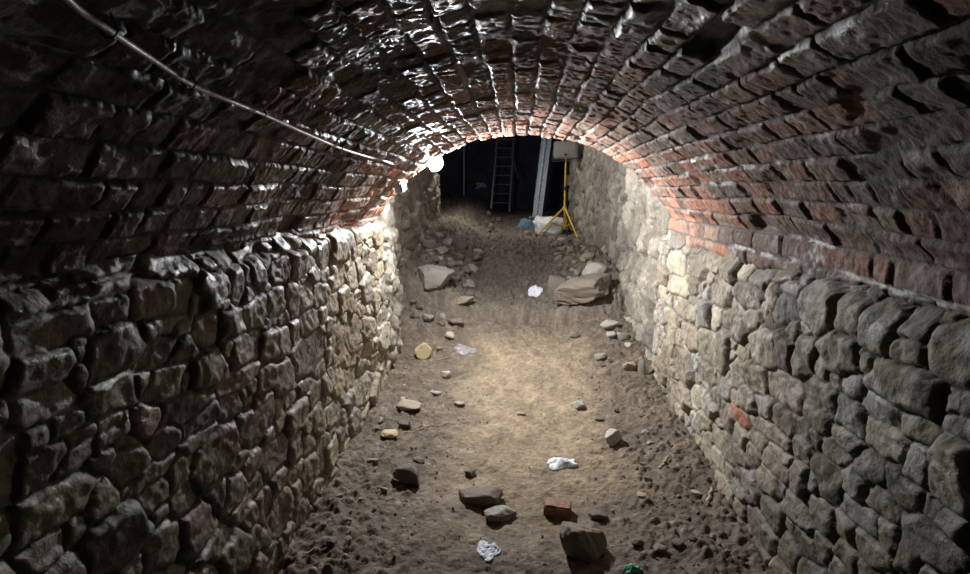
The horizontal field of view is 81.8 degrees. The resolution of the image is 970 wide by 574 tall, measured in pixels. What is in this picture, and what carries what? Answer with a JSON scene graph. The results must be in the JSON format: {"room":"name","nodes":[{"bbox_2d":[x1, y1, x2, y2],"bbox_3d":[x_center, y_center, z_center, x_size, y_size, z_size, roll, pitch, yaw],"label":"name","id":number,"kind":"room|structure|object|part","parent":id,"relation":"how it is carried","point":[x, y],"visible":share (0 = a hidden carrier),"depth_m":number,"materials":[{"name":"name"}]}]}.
{"room":"underground passage","nodes":[
{"label":"underground passage","id":0,"kind":"room"},
{"bbox_2d":[0,220,392,573],"bbox_3d":[-1.553,1.080,2.576,0.664,2.508,7.710,1,10,4],"label":"wall","id":1,"kind":"structure","parent":0,"point":[187,411],"depth_m":2.48,"materials":[{"name":"stone"}]},
{"bbox_2d":[377,166,440,369],"bbox_3d":[-1.312,-1.254,9.125,0.770,4.020,6.253,0,10,0],"label":"wall","id":2,"kind":"structure","parent":0,"point":[407,215],"depth_m":8.17,"materials":[{"name":"stone"}]},
{"bbox_2d":[0,0,969,316],"bbox_3d":[0.176,-0.565,2.077,3.726,1.396,7.501,1,10,4],"label":"ceiling","id":3,"kind":"structure","parent":0,"point":[832,137],"depth_m":1.98,"materials":[{"name":"brick"}]},
{"bbox_2d":[63,0,392,163],"bbox_3d":[-0.785,-0.803,3.186,0.139,0.252,4.702,0,10,0],"label":"cable","id":4,"kind":"object","parent":3,"relation":"attached to","point":[99,25],"visible":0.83,"depth_m":1.43,"materials":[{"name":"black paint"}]},
{"bbox_2d":[394,181,406,192],"bbox_3d":[-0.829,-0.988,5.496,0.086,0.138,0.134,4,10,21],"label":"junction box","id":5,"kind":"object","parent":3,"relation":"attached to","point":[401,187],"visible":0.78,"depth_m":5.46,"materials":[{"name":"white plastic"}]},
{"bbox_3d":[-0.795,-0.979,5.484,0.012,0.090,0.105,4,30,21],"label":"lid","id":6,"kind":"part","parent":5,"relation":"part of","materials":[{"name":"white plastic"}]},
{"bbox_2d":[427,157,442,171],"bbox_3d":[-0.532,-1.306,5.879,0.196,0.186,0.334,-4,10,-20],"label":"work lamp","id":7,"kind":"object","parent":3,"relation":"hanging from","point":[436,165],"visible":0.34,"depth_m":5.86,"materials":[{"name":"white glass"}]},
{"bbox_2d":[437,134,569,209],"bbox_3d":[-0.264,-3.892,19.113,8.947,4.680,0.895,1,10,4],"label":"wall","id":8,"kind":"structure","parent":0,"point":[479,154],"depth_m":18.83,"materials":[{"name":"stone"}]},
{"bbox_2d":[475,182,486,188],"bbox_3d":[-0.090,-3.384,18.706,0.460,0.213,0.212,-4,10,-23],"label":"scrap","id":9,"kind":"object","parent":8,"relation":"on","point":[479,185],"visible":1,"depth_m":18.67,"materials":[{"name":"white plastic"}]},
{"bbox_2d":[277,194,769,573],"bbox_3d":[-0.834,0.075,9.033,9.180,3.032,21.440,1,10,4],"label":"floor","id":10,"kind":"structure","parent":0,"point":[512,261],"depth_m":4.89,"materials":[{"name":"soil"}]},
{"bbox_2d":[308,567,317,573],"bbox_3d":[-1.041,1.728,3.401,0.069,0.048,0.050,7,12,37],"label":"stone","id":11,"kind":"object","parent":10,"relation":"on","point":[313,570],"visible":1,"depth_m":3.39,"materials":[{"name":"stone"}]},
{"bbox_2d":[303,543,330,554],"bbox_3d":[-1.072,1.677,3.579,0.185,0.035,0.018,-7,12,-35],"label":"twig","id":12,"kind":"object","parent":10,"relation":"on","point":[311,550],"visible":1,"depth_m":3.58,"materials":[{"name":"brown wood"}]},
{"bbox_2d":[325,536,336,543],"bbox_3d":[-1.003,1.649,3.649,0.081,0.030,0.064,3,10,15],"label":"stone","id":13,"kind":"object","parent":10,"relation":"on","point":[332,539],"visible":1,"depth_m":3.64,"materials":[{"name":"stone"}]},
{"bbox_2d":[341,553,349,558],"bbox_3d":[-0.881,1.701,3.530,0.055,0.035,0.041,-5,11,-28],"label":"stone","id":14,"kind":"object","parent":10,"relation":"on","point":[345,556],"visible":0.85,"depth_m":3.52,"materials":[{"name":"stone"}]},
{"bbox_2d":[345,535,351,541],"bbox_3d":[-0.891,1.643,3.651,0.039,0.027,0.051,-6,11,-33],"label":"stone","id":15,"kind":"object","parent":10,"relation":"on","point":[347,538],"visible":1,"depth_m":3.65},
{"bbox_2d":[366,458,379,464],"bbox_3d":[-0.912,1.415,4.559,0.104,0.041,0.083,1,10,3],"label":"stone","id":16,"kind":"object","parent":10,"relation":"on","point":[369,460],"visible":1,"depth_m":4.54,"materials":[{"name":"stone"}]},
{"bbox_2d":[378,416,383,423],"bbox_3d":[-0.976,1.242,5.216,0.051,0.058,0.078,2,10,10],"label":"stone","id":17,"kind":"object","parent":10,"relation":"on","point":[380,419],"visible":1,"depth_m":5.20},
{"bbox_2d":[380,487,387,491],"bbox_3d":[-0.760,1.519,4.209,0.064,0.045,0.043,4,10,21],"label":"stone","id":18,"kind":"object","parent":10,"relation":"on","point":[383,489],"visible":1,"depth_m":4.19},
{"bbox_2d":[380,429,397,438],"bbox_3d":[-0.854,1.314,4.992,0.164,0.062,0.131,-1,10,-6],"label":"stone","id":19,"kind":"object","parent":10,"relation":"on","point":[388,433],"visible":1,"depth_m":4.96,"materials":[{"name":"stone"}]},
{"bbox_2d":[398,421,410,428],"bbox_3d":[-0.748,1.285,5.203,0.129,0.087,0.078,2,10,10],"label":"stone","id":20,"kind":"object","parent":10,"relation":"on","point":[404,424],"visible":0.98,"depth_m":5.17,"materials":[{"name":"stone"}]},
{"bbox_2d":[392,463,419,485],"bbox_3d":[-0.613,1.468,4.365,0.219,0.179,0.164,0,10,2],"label":"stone","id":21,"kind":"object","parent":10,"relation":"on","point":[407,474],"visible":1,"depth_m":4.32,"materials":[{"name":"stone"}]},
{"bbox_2d":[396,399,420,410],"bbox_3d":[-0.745,1.166,5.505,0.256,0.097,0.179,3,10,15],"label":"stone","id":22,"kind":"object","parent":10,"relation":"on","point":[404,404],"visible":1,"depth_m":5.46,"materials":[{"name":"stone"}]},
{"bbox_2d":[410,298,416,303],"bbox_3d":[-0.983,0.198,7.636,0.098,0.089,0.082,4,10,23],"label":"stone","id":23,"kind":"object","parent":10,"relation":"on","point":[412,301],"visible":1,"depth_m":7.61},
{"bbox_2d":[410,311,419,318],"bbox_3d":[-0.927,0.377,7.439,0.143,0.108,0.107,2,10,14],"label":"stone","id":24,"kind":"object","parent":10,"relation":"on","point":[415,314],"visible":0.99,"depth_m":7.41,"materials":[{"name":"stone"}]},
{"bbox_2d":[413,456,424,462],"bbox_3d":[-0.550,1.429,4.637,0.106,0.042,0.085,2,10,12],"label":"stone","id":25,"kind":"object","parent":10,"relation":"on","point":[417,459],"visible":1,"depth_m":4.61,"materials":[{"name":"stone"}]},
{"bbox_2d":[415,342,431,359],"bbox_3d":[-0.733,0.772,6.689,0.204,0.229,0.143,1,10,4],"label":"stone","id":26,"kind":"object","parent":10,"relation":"on","point":[423,351],"visible":0.98,"depth_m":6.64,"materials":[{"name":"stone"}]},
{"bbox_2d":[421,259,431,264],"bbox_3d":[-0.875,-0.359,8.259,0.187,0.099,0.143,-9,13,-44],"label":"stone","id":27,"kind":"object","parent":10,"relation":"on","point":[425,262],"visible":0.8,"depth_m":8.19,"materials":[{"name":"stone"}]},
{"bbox_2d":[422,314,433,321],"bbox_3d":[-0.761,0.406,7.430,0.156,0.099,0.135,6,11,32],"label":"stone","id":28,"kind":"object","parent":10,"relation":"on","point":[427,317],"visible":1,"depth_m":7.39,"materials":[{"name":"stone"}]},
{"bbox_2d":[422,240,435,248],"bbox_3d":[-0.907,-0.691,9.144,0.206,0.149,0.215,1,10,9],"label":"stone","id":29,"kind":"object","parent":10,"relation":"on","point":[427,244],"visible":0.89,"depth_m":9.06,"materials":[{"name":"stone"}]},
{"bbox_2d":[429,255,438,261],"bbox_3d":[-0.766,-0.429,8.386,0.151,0.112,0.099,-2,10,-9],"label":"stone","id":30,"kind":"object","parent":10,"relation":"on","point":[434,258],"visible":0.93,"depth_m":8.36,"materials":[{"name":"stone"}]},
{"bbox_2d":[417,264,454,290],"bbox_3d":[-0.699,-0.122,7.846,0.548,0.389,0.384,1,10,3],"label":"stone","id":31,"kind":"object","parent":10,"relation":"on","point":[432,277],"visible":0.97,"depth_m":7.70,"materials":[{"name":"stone"}]},
{"bbox_2d":[430,390,442,395],"bbox_3d":[-0.516,1.127,5.918,0.150,0.060,0.109,1,10,5],"label":"stone","id":32,"kind":"object","parent":10,"relation":"on","point":[435,393],"visible":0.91,"depth_m":5.88,"materials":[{"name":"stone"}]},
{"bbox_2d":[404,420,469,432],"bbox_3d":[-0.439,1.292,5.216,0.656,0.037,0.013,-5,11,-26],"label":"twig","id":33,"kind":"object","parent":10,"relation":"on","point":[468,420],"visible":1,"depth_m":5.19,"materials":[{"name":"wood"}]},
{"bbox_2d":[436,232,443,238],"bbox_3d":[-0.772,-0.860,9.469,0.131,0.122,0.185,-2,10,-13],"label":"stone","id":34,"kind":"object","parent":10,"relation":"on","point":[438,235],"visible":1,"depth_m":9.41,"materials":[{"name":"stone"}]},
{"bbox_2d":[437,320,444,325],"bbox_3d":[-0.581,0.480,7.408,0.102,0.070,0.063,4,10,21],"label":"stone","id":35,"kind":"object","parent":10,"relation":"on","point":[442,323],"visible":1,"depth_m":7.38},
{"bbox_2d":[435,246,447,253],"bbox_3d":[-0.690,-0.576,8.883,0.218,0.154,0.175,-1,10,-6],"label":"stone","id":36,"kind":"object","parent":10,"relation":"on","point":[443,249],"visible":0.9,"depth_m":8.82,"materials":[{"name":"stone"}]},
{"bbox_2d":[439,312,446,319],"bbox_3d":[-0.568,0.391,7.556,0.111,0.091,0.144,-2,10,-9],"label":"stone","id":37,"kind":"object","parent":10,"relation":"on","point":[442,315],"visible":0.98,"depth_m":7.51,"materials":[{"name":"stone"}]},
{"bbox_2d":[442,371,449,377],"bbox_3d":[-0.435,0.983,6.289,0.096,0.080,0.077,-1,10,-4],"label":"stone","id":38,"kind":"object","parent":10,"relation":"on","point":[446,374],"visible":1,"depth_m":6.26,"materials":[{"name":"stone"}]},
{"bbox_2d":[442,237,451,247],"bbox_3d":[-0.627,-0.733,9.280,0.158,0.189,0.211,-4,10,-21],"label":"stone","id":39,"kind":"object","parent":10,"relation":"on","point":[447,242],"visible":0.93,"depth_m":9.21,"materials":[{"name":"stone"}]},
{"bbox_2d":[445,331,453,338],"bbox_3d":[-0.451,0.612,7.073,0.121,0.109,0.097,0,10,-1],"label":"stone","id":40,"kind":"object","parent":10,"relation":"on","point":[450,335],"visible":1,"depth_m":7.04,"materials":[{"name":"stone"}]},
{"bbox_2d":[446,260,456,267],"bbox_3d":[-0.508,-0.352,8.585,0.159,0.112,0.123,-5,11,-26],"label":"stone","id":41,"kind":"object","parent":10,"relation":"on","point":[452,263],"visible":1,"depth_m":8.55,"materials":[{"name":"stone"}]},
{"bbox_2d":[448,318,462,324],"bbox_3d":[-0.392,0.463,7.439,0.204,0.099,0.164,1,10,6],"label":"stone","id":42,"kind":"object","parent":10,"relation":"on","point":[457,321],"visible":1,"depth_m":7.39,"materials":[{"name":"stone"}]},
{"bbox_2d":[453,252,463,260],"bbox_3d":[-0.429,-0.485,9.057,0.142,0.150,0.211,-8,12,-38],"label":"stone","id":43,"kind":"object","parent":10,"relation":"on","point":[460,257],"visible":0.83,"depth_m":8.98,"materials":[{"name":"stone"}]},
{"bbox_2d":[453,401,464,405],"bbox_3d":[-0.260,1.181,5.670,0.104,0.044,0.092,4,10,22],"label":"stone","id":44,"kind":"object","parent":10,"relation":"on","point":[457,403],"visible":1,"depth_m":5.65,"materials":[{"name":"stone"}]},
{"bbox_2d":[452,236,468,249],"bbox_3d":[-0.415,-0.741,9.476,0.284,0.246,0.227,1,10,3],"label":"stone","id":45,"kind":"object","parent":10,"relation":"on","point":[459,241],"visible":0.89,"depth_m":9.40,"materials":[{"name":"stone"}]},
{"bbox_2d":[463,145,464,195],"bbox_3d":[-0.641,-3.743,16.890,0.140,2.210,0.140,1,10,4],"label":"scaffold pole","id":46,"kind":"object","parent":10,"relation":"on","point":[464,145],"visible":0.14,"depth_m":16.91,"materials":[{"name":"metal"}]},
{"bbox_2d":[457,296,473,304],"bbox_3d":[-0.284,0.183,7.753,0.268,0.115,0.214,1,10,8],"label":"stone","id":47,"kind":"object","parent":10,"relation":"on","point":[462,300],"visible":0.98,"depth_m":7.69,"materials":[{"name":"stone"}]},
{"bbox_2d":[460,266,470,272],"bbox_3d":[-0.299,-0.268,8.705,0.192,0.104,0.141,8,12,39],"label":"stone","id":48,"kind":"object","parent":10,"relation":"on","point":[465,269],"visible":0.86,"depth_m":8.65,"materials":[{"name":"stone"}]},
{"bbox_2d":[454,344,478,354],"bbox_3d":[-0.229,0.760,6.840,0.306,0.093,0.214,1,10,4],"label":"plastic film","id":49,"kind":"object","parent":10,"relation":"on","point":[461,349],"visible":1,"depth_m":6.82,"materials":[{"name":"plastic"}]},
{"bbox_2d":[464,291,473,295],"bbox_3d":[-0.237,0.117,7.999,0.146,0.117,0.091,-4,10,-23],"label":"stone","id":50,"kind":"object","parent":10,"relation":"on","point":[470,293],"visible":0.52,"depth_m":7.96,"materials":[{"name":"stone"}]},
{"bbox_2d":[464,469,475,476],"bbox_3d":[-0.120,1.489,4.492,0.082,0.060,0.090,3,10,16],"label":"stone","id":51,"kind":"object","parent":10,"relation":"on","point":[469,472],"visible":1,"depth_m":4.46,"materials":[{"name":"stone"}]},
{"bbox_2d":[465,279,475,286],"bbox_3d":[-0.229,-0.048,8.466,0.170,0.158,0.176,-4,10,-20],"label":"stone","id":52,"kind":"object","parent":10,"relation":"on","point":[470,283],"visible":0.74,"depth_m":8.39,"materials":[{"name":"stone"}]},
{"bbox_2d":[468,264,477,272],"bbox_3d":[-0.186,-0.297,8.951,0.158,0.129,0.228,-3,10,-19],"label":"stone","id":53,"kind":"object","parent":10,"relation":"on","point":[472,267],"visible":0.85,"depth_m":8.89,"materials":[{"name":"stone"}]},
{"bbox_2d":[472,253,480,260],"bbox_3d":[-0.142,-0.483,9.225,0.154,0.159,0.222,-1,10,-7],"label":"stone","id":54,"kind":"object","parent":10,"relation":"on","point":[476,257],"visible":0.99,"depth_m":9.15,"materials":[{"name":"stone"}]},
{"bbox_2d":[473,248,483,253],"bbox_3d":[-0.110,-0.608,9.562,0.184,0.102,0.138,-1,9,3],"label":"stone","id":55,"kind":"object","parent":10,"relation":"on","point":[477,250],"visible":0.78,"depth_m":9.51,"materials":[{"name":"stone"}]},
{"bbox_2d":[458,485,502,506],"bbox_3d":[-0.024,1.553,4.136,0.332,0.140,0.184,-1,10,-7],"label":"stone","id":56,"kind":"object","parent":10,"relation":"on","point":[484,496],"visible":1,"depth_m":4.10,"materials":[{"name":"stone"}]},
{"bbox_2d":[477,540,500,562],"bbox_3d":[0.024,1.702,3.625,0.145,0.036,0.202,-4,11,-25],"label":"crumpled paper","id":57,"kind":"object","parent":10,"relation":"on","point":[485,550],"visible":1,"depth_m":3.61,"materials":[{"name":"paper"}]},
{"bbox_2d":[484,505,516,522],"bbox_3d":[0.109,1.617,3.993,0.238,0.100,0.167,-1,10,-5],"label":"stone","id":58,"kind":"object","parent":10,"relation":"on","point":[499,513],"visible":0.99,"depth_m":3.95,"materials":[{"name":"stone"}]},
{"bbox_2d":[490,136,518,211],"bbox_3d":[0.584,-3.723,16.438,0.856,3.014,0.697,1,10,4],"label":"ladder","id":59,"kind":"object","parent":10,"relation":"on","point":[513,138],"visible":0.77,"depth_m":16.46,"materials":[{"name":"metal"}]},
{"bbox_3d":[0.304,-3.733,16.499,0.064,3.014,0.659,5,11,26],"label":"rail","id":60,"kind":"part","parent":59,"relation":"part of","materials":[{"name":"metal"}]},
{"bbox_3d":[0.805,-3.728,16.467,0.064,3.013,0.634,3,10,19],"label":"rail","id":61,"kind":"part","parent":59,"relation":"part of","materials":[{"name":"metal"}]},
{"bbox_2d":[313,319,733,573],"bbox_3d":[0.294,1.231,4.813,2.704,0.786,5.312,1,10,4],"label":"gravel","id":62,"kind":"object","parent":10,"relation":"on","point":[686,466],"visible":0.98,"depth_m":4.60,"materials":[{"name":"gravel"}]},
{"bbox_2d":[516,218,534,228],"bbox_3d":[0.969,-1.509,13.305,0.459,0.280,0.166,1,10,4],"label":"plastic sheet","id":63,"kind":"object","parent":10,"relation":"on","point":[524,222],"visible":0.86,"depth_m":13.25,"materials":[{"name":"plastic"}]},
{"bbox_2d":[528,285,542,296],"bbox_3d":[0.750,0.049,8.328,0.218,0.144,0.398,1,10,4],"label":"scrap","id":64,"kind":"object","parent":10,"relation":"on","point":[535,291],"visible":1,"depth_m":8.27,"materials":[{"name":"paper"}]},
{"bbox_2d":[529,137,551,217],"bbox_3d":[1.485,-3.250,14.597,0.639,2.860,0.340,1,10,4],"label":"prop","id":65,"kind":"object","parent":10,"relation":"on","point":[543,150],"visible":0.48,"depth_m":14.64,"materials":[{"name":"metal"}]},
{"bbox_2d":[532,215,565,235],"bbox_3d":[1.448,-1.389,12.730,0.760,0.480,0.480,1,10,4],"label":"plastic sack","id":66,"kind":"object","parent":10,"relation":"on","point":[539,222],"visible":0.83,"depth_m":12.58,"materials":[{"name":"plastic"}]},
{"bbox_2d":[548,235,557,239],"bbox_3d":[1.396,-0.997,11.499,0.195,0.135,0.162,8,12,38],"label":"stone","id":67,"kind":"object","parent":10,"relation":"on","point":[553,237],"visible":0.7,"depth_m":11.46,"materials":[{"name":"stone"}]},
{"bbox_2d":[535,159,577,237],"bbox_3d":[1.559,-1.945,12.187,0.930,1.765,1.240,1,10,4],"label":"tripod stand","id":68,"kind":"object","parent":10,"relation":"on","point":[565,214],"visible":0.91,"depth_m":12.18,"materials":[{"name":"yellow paint"}]},
{"bbox_3d":[1.415,-1.417,12.201,0.620,0.618,0.041,-1,10,-8],"label":"leg","id":69,"kind":"part","parent":68,"relation":"part of","materials":[{"name":"yellow paint"}]},
{"bbox_2d":[552,141,579,161],"bbox_3d":[1.735,-2.908,11.998,0.582,0.430,0.184,2,10,12],"label":"floodlight","id":70,"kind":"object","parent":68,"relation":"attached to","point":[562,150],"visible":0.94,"depth_m":11.94,"materials":[{"name":"grey paint"}]},
{"bbox_3d":[1.849,-1.359,11.949,0.280,0.646,0.571,1,10,4],"label":"leg","id":71,"kind":"part","parent":68,"relation":"part of","materials":[{"name":"yellow paint"}]},
{"bbox_2d":[547,275,566,298],"bbox_3d":[1.046,0.016,8.043,0.310,0.383,0.217,0,10,2],"label":"stone","id":72,"kind":"object","parent":10,"relation":"on","point":[554,281],"visible":0.59,"depth_m":7.95,"materials":[{"name":"stone"}]},
{"bbox_2d":[543,497,571,518],"bbox_3d":[0.520,1.585,4.012,0.204,0.113,0.130,2,10,10],"label":"brick","id":73,"kind":"object","parent":10,"relation":"on","point":[553,507],"visible":1,"depth_m":3.96,"materials":[{"name":"brick"}]},
{"bbox_2d":[554,254,562,261],"bbox_3d":[1.249,-0.486,9.527,0.157,0.148,0.148,3,10,15],"label":"stone","id":74,"kind":"object","parent":10,"relation":"on","point":[559,257],"visible":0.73,"depth_m":9.46,"materials":[{"name":"stone"}]},
{"bbox_2d":[555,241,562,246],"bbox_3d":[1.365,-0.791,10.356,0.185,0.111,0.144,-5,11,-29],"label":"stone","id":75,"kind":"object","parent":10,"relation":"on","point":[559,243],"visible":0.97,"depth_m":10.31,"materials":[{"name":"stone"}]},
{"bbox_2d":[547,457,577,470],"bbox_3d":[0.632,1.435,4.605,0.251,0.072,0.193,1,10,4],"label":"scrap","id":76,"kind":"object","parent":10,"relation":"on","point":[558,463],"visible":1,"depth_m":4.56,"materials":[{"name":"paper"}]},
{"bbox_2d":[555,237,569,242],"bbox_3d":[1.541,-0.896,11.068,0.257,0.176,0.222,-1,10,-8],"label":"stone","id":77,"kind":"object","parent":10,"relation":"on","point":[564,240],"visible":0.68,"depth_m":10.98,"materials":[{"name":"stone"}]},
{"bbox_2d":[562,256,573,263],"bbox_3d":[1.377,-0.447,9.258,0.189,0.134,0.123,6,11,32],"label":"stone","id":78,"kind":"object","parent":10,"relation":"on","point":[566,258],"visible":0.91,"depth_m":9.22,"materials":[{"name":"stone"}]},
{"bbox_2d":[566,247,574,251],"bbox_3d":[1.523,-0.650,9.918,0.182,0.125,0.123,-8,13,-41],"label":"stone","id":79,"kind":"object","parent":10,"relation":"on","point":[572,249],"visible":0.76,"depth_m":9.87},
{"bbox_2d":[570,331,579,337],"bbox_3d":[1.151,0.615,7.179,0.129,0.099,0.097,-2,10,-14],"label":"stone","id":80,"kind":"object","parent":10,"relation":"on","point":[573,334],"visible":1,"depth_m":7.14,"materials":[{"name":"stone"}]},
{"bbox_2d":[574,269,581,275],"bbox_3d":[1.423,-0.221,8.524,0.108,0.108,0.158,8,13,42],"label":"stone","id":81,"kind":"object","parent":10,"relation":"on","point":[577,272],"visible":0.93,"depth_m":8.48,"materials":[{"name":"stone"}]},
{"bbox_2d":[571,400,586,408],"bbox_3d":[0.935,1.172,5.595,0.162,0.069,0.145,2,10,12],"label":"stone","id":82,"kind":"object","parent":10,"relation":"on","point":[578,404],"visible":1,"depth_m":5.55,"materials":[{"name":"stone"}]},
{"bbox_2d":[576,252,584,260],"bbox_3d":[1.603,-0.504,9.292,0.175,0.152,0.187,-2,10,-10],"label":"stone","id":83,"kind":"object","parent":10,"relation":"on","point":[578,256],"visible":0.6,"depth_m":9.23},
{"bbox_2d":[552,273,611,304],"bbox_3d":[1.353,0.024,7.685,0.746,0.407,0.636,4,11,24],"label":"stone","id":84,"kind":"object","parent":10,"relation":"on","point":[579,289],"visible":1,"depth_m":7.48,"materials":[{"name":"stone"}]},
{"bbox_2d":[559,521,606,562],"bbox_3d":[0.631,1.647,3.598,0.296,0.262,0.235,3,10,16],"label":"stone","id":85,"kind":"object","parent":10,"relation":"on","point":[584,543],"visible":0.85,"depth_m":3.53,"materials":[{"name":"stone"}]},
{"bbox_2d":[580,256,586,261],"bbox_3d":[1.562,-0.442,8.873,0.122,0.090,0.160,-3,10,-16],"label":"stone","id":86,"kind":"object","parent":10,"relation":"on","point":[583,258],"visible":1,"depth_m":8.82,"materials":[{"name":"stone"}]},
{"bbox_2d":[581,252,593,259],"bbox_3d":[1.657,-0.488,9.044,0.209,0.157,0.144,3,10,16],"label":"stone","id":87,"kind":"object","parent":10,"relation":"on","point":[587,255],"visible":0.66,"depth_m":9.00,"materials":[{"name":"stone"}]},
{"bbox_2d":[582,262,606,275],"bbox_3d":[1.594,-0.204,8.197,0.321,0.314,0.280,-3,10,-19],"label":"stone","id":88,"kind":"object","parent":10,"relation":"on","point":[595,267],"visible":0.52,"depth_m":8.10,"materials":[{"name":"stone"}]},
{"bbox_2d":[587,510,607,519],"bbox_3d":[0.791,1.596,3.934,0.142,0.054,0.086,2,10,10],"label":"stone","id":89,"kind":"object","parent":10,"relation":"on","point":[595,514],"visible":1,"depth_m":3.90,"materials":[{"name":"stone"}]},
{"bbox_2d":[594,416,602,420],"bbox_3d":[1.081,1.253,5.323,0.082,0.035,0.073,2,10,9],"label":"stone","id":90,"kind":"object","parent":10,"relation":"on","point":[597,418],"visible":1,"depth_m":5.31,"materials":[{"name":"stone"}]},
{"bbox_2d":[594,353,606,360],"bbox_3d":[1.362,0.827,6.601,0.160,0.102,0.128,-1,10,-6],"label":"stone","id":91,"kind":"object","parent":10,"relation":"on","point":[599,356],"visible":0.96,"depth_m":6.56,"materials":[{"name":"stone"}]},
{"bbox_2d":[600,320,620,328],"bbox_3d":[1.600,0.489,7.146,0.274,0.118,0.192,1,10,3],"label":"stone","id":92,"kind":"object","parent":10,"relation":"on","point":[607,324],"visible":0.99,"depth_m":7.08,"materials":[{"name":"stone"}]},
{"bbox_2d":[606,331,615,337],"bbox_3d":[1.555,0.595,6.922,0.121,0.094,0.097,2,10,14],"label":"stone","id":93,"kind":"object","parent":10,"relation":"on","point":[611,334],"visible":1,"depth_m":6.89,"materials":[{"name":"stone"}]},
{"bbox_2d":[605,428,622,446],"bbox_3d":[1.127,1.319,4.915,0.174,0.154,0.131,-1,10,-7],"label":"stone","id":94,"kind":"object","parent":10,"relation":"on","point":[612,436],"visible":1,"depth_m":4.87,"materials":[{"name":"stone"}]},
{"bbox_2d":[616,332,628,339],"bbox_3d":[1.698,0.602,6.916,0.157,0.100,0.126,-1,10,-7],"label":"stone","id":95,"kind":"object","parent":10,"relation":"on","point":[620,335],"visible":1,"depth_m":6.87,"materials":[{"name":"stone"}]},
{"bbox_2d":[624,342,632,347],"bbox_3d":[1.725,0.700,6.725,0.106,0.062,0.085,0,10,2],"label":"stone","id":96,"kind":"object","parent":10,"relation":"on","point":[627,344],"visible":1,"depth_m":6.71,"materials":[{"name":"stone"}]},
{"bbox_2d":[623,361,636,370],"bbox_3d":[1.606,0.875,6.212,0.156,0.114,0.138,2,10,13],"label":"stone","id":97,"kind":"object","parent":10,"relation":"on","point":[629,366],"visible":1,"depth_m":6.16,"materials":[{"name":"stone"}]},
{"bbox_2d":[624,563,641,573],"bbox_3d":[0.902,1.726,3.431,0.078,0.049,0.096,-7,12,-37],"label":"shard","id":98,"kind":"object","parent":10,"relation":"on","point":[632,568],"visible":1,"depth_m":3.42},
{"bbox_2d":[632,538,643,545],"bbox_3d":[0.993,1.660,3.649,0.084,0.034,0.067,0,10,0],"label":"stone","id":99,"kind":"object","parent":10,"relation":"on","point":[638,542],"visible":1,"depth_m":3.63,"materials":[{"name":"stone"}]},
{"bbox_2d":[638,356,645,374],"bbox_3d":[1.703,0.873,6.078,0.085,0.238,0.068,2,10,14],"label":"stone","id":100,"kind":"object","parent":10,"relation":"on","point":[641,365],"visible":0.95,"depth_m":6.06,"materials":[{"name":"stone"}]},
{"bbox_2d":[637,492,646,498],"bbox_3d":[1.158,1.531,4.120,0.082,0.032,0.066,1,10,4],"label":"stone","id":101,"kind":"object","parent":10,"relation":"on","point":[641,495],"visible":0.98,"depth_m":4.10,"materials":[{"name":"stone"}]},
{"bbox_2d":[641,430,649,434],"bbox_3d":[1.416,1.291,4.943,0.075,0.055,0.062,4,10,23],"label":"stone","id":102,"kind":"object","parent":10,"relation":"on","point":[643,432],"visible":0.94,"depth_m":4.93,"materials":[{"name":"stone"}]},
{"bbox_2d":[643,476,652,481],"bbox_3d":[1.244,1.471,4.268,0.065,0.058,0.045,-1,10,-7],"label":"stone","id":103,"kind":"object","parent":10,"relation":"on","point":[646,479],"visible":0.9,"depth_m":4.25,"materials":[{"name":"stone"}]},
{"bbox_2d":[653,543,667,552],"bbox_3d":[1.127,1.665,3.582,0.094,0.036,0.075,0,10,2],"label":"stone","id":104,"kind":"object","parent":10,"relation":"on","point":[658,547],"visible":1,"depth_m":3.56,"materials":[{"name":"stone"}]},
{"bbox_2d":[658,455,669,468],"bbox_3d":[1.418,1.394,4.433,0.110,0.109,0.049,-5,11,-25],"label":"wood splinter","id":105,"kind":"object","parent":10,"relation":"on","point":[668,456],"visible":0.99,"depth_m":4.43,"materials":[{"name":"wood"}]},
{"bbox_2d":[671,538,683,547],"bbox_3d":[1.233,1.646,3.590,0.063,0.052,0.076,-7,12,-37],"label":"stone","id":106,"kind":"object","parent":10,"relation":"on","point":[676,542],"visible":1,"depth_m":3.58,"materials":[{"name":"stone"}]},
{"bbox_2d":[678,514,689,519],"bbox_3d":[1.364,1.581,3.843,0.080,0.031,0.063,5,11,26],"label":"stone","id":107,"kind":"object","parent":10,"relation":"on","point":[681,516],"visible":1,"depth_m":3.83,"materials":[{"name":"stone"}]},
{"bbox_2d":[688,535,697,541],"bbox_3d":[1.335,1.613,3.585,0.068,0.039,0.042,6,11,31],"label":"stone","id":108,"kind":"object","parent":10,"relation":"on","point":[693,538],"visible":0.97,"depth_m":3.58,"materials":[{"name":"stone"}]},
{"bbox_2d":[691,490,701,495],"bbox_3d":[1.531,1.493,4.058,0.075,0.028,0.060,2,10,14],"label":"stone","id":109,"kind":"object","parent":10,"relation":"on","point":[695,492],"visible":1,"depth_m":4.04,"materials":[{"name":"stone"}]},
{"bbox_2d":[704,486,712,504],"bbox_3d":[1.600,1.491,3.991,0.037,0.053,0.206,6,12,33],"label":"wood splinter","id":110,"kind":"object","parent":10,"relation":"on","point":[706,502],"visible":1,"depth_m":3.96,"materials":[{"name":"wood"}]},
{"bbox_2d":[709,533,715,538],"bbox_3d":[1.472,1.607,3.611,0.050,0.033,0.039,-5,11,-28],"label":"stone","id":111,"kind":"object","parent":10,"relation":"on","point":[712,535],"visible":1,"depth_m":3.60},
{"bbox_2d":[566,140,670,359],"bbox_3d":[2.208,-1.898,9.960,0.683,5.010,8.544,0,10,2],"label":"wall","id":112,"kind":"structure","parent":0,"point":[610,208],"depth_m":7.49,"materials":[{"name":"stone"}]},
{"bbox_2d":[651,230,969,573],"bbox_3d":[1.860,1.197,2.342,0.639,2.356,7.651,1,10,4],"label":"wall","id":113,"kind":"structure","parent":0,"point":[832,418],"depth_m":2.71,"materials":[{"name":"grey stone"}]}
]}

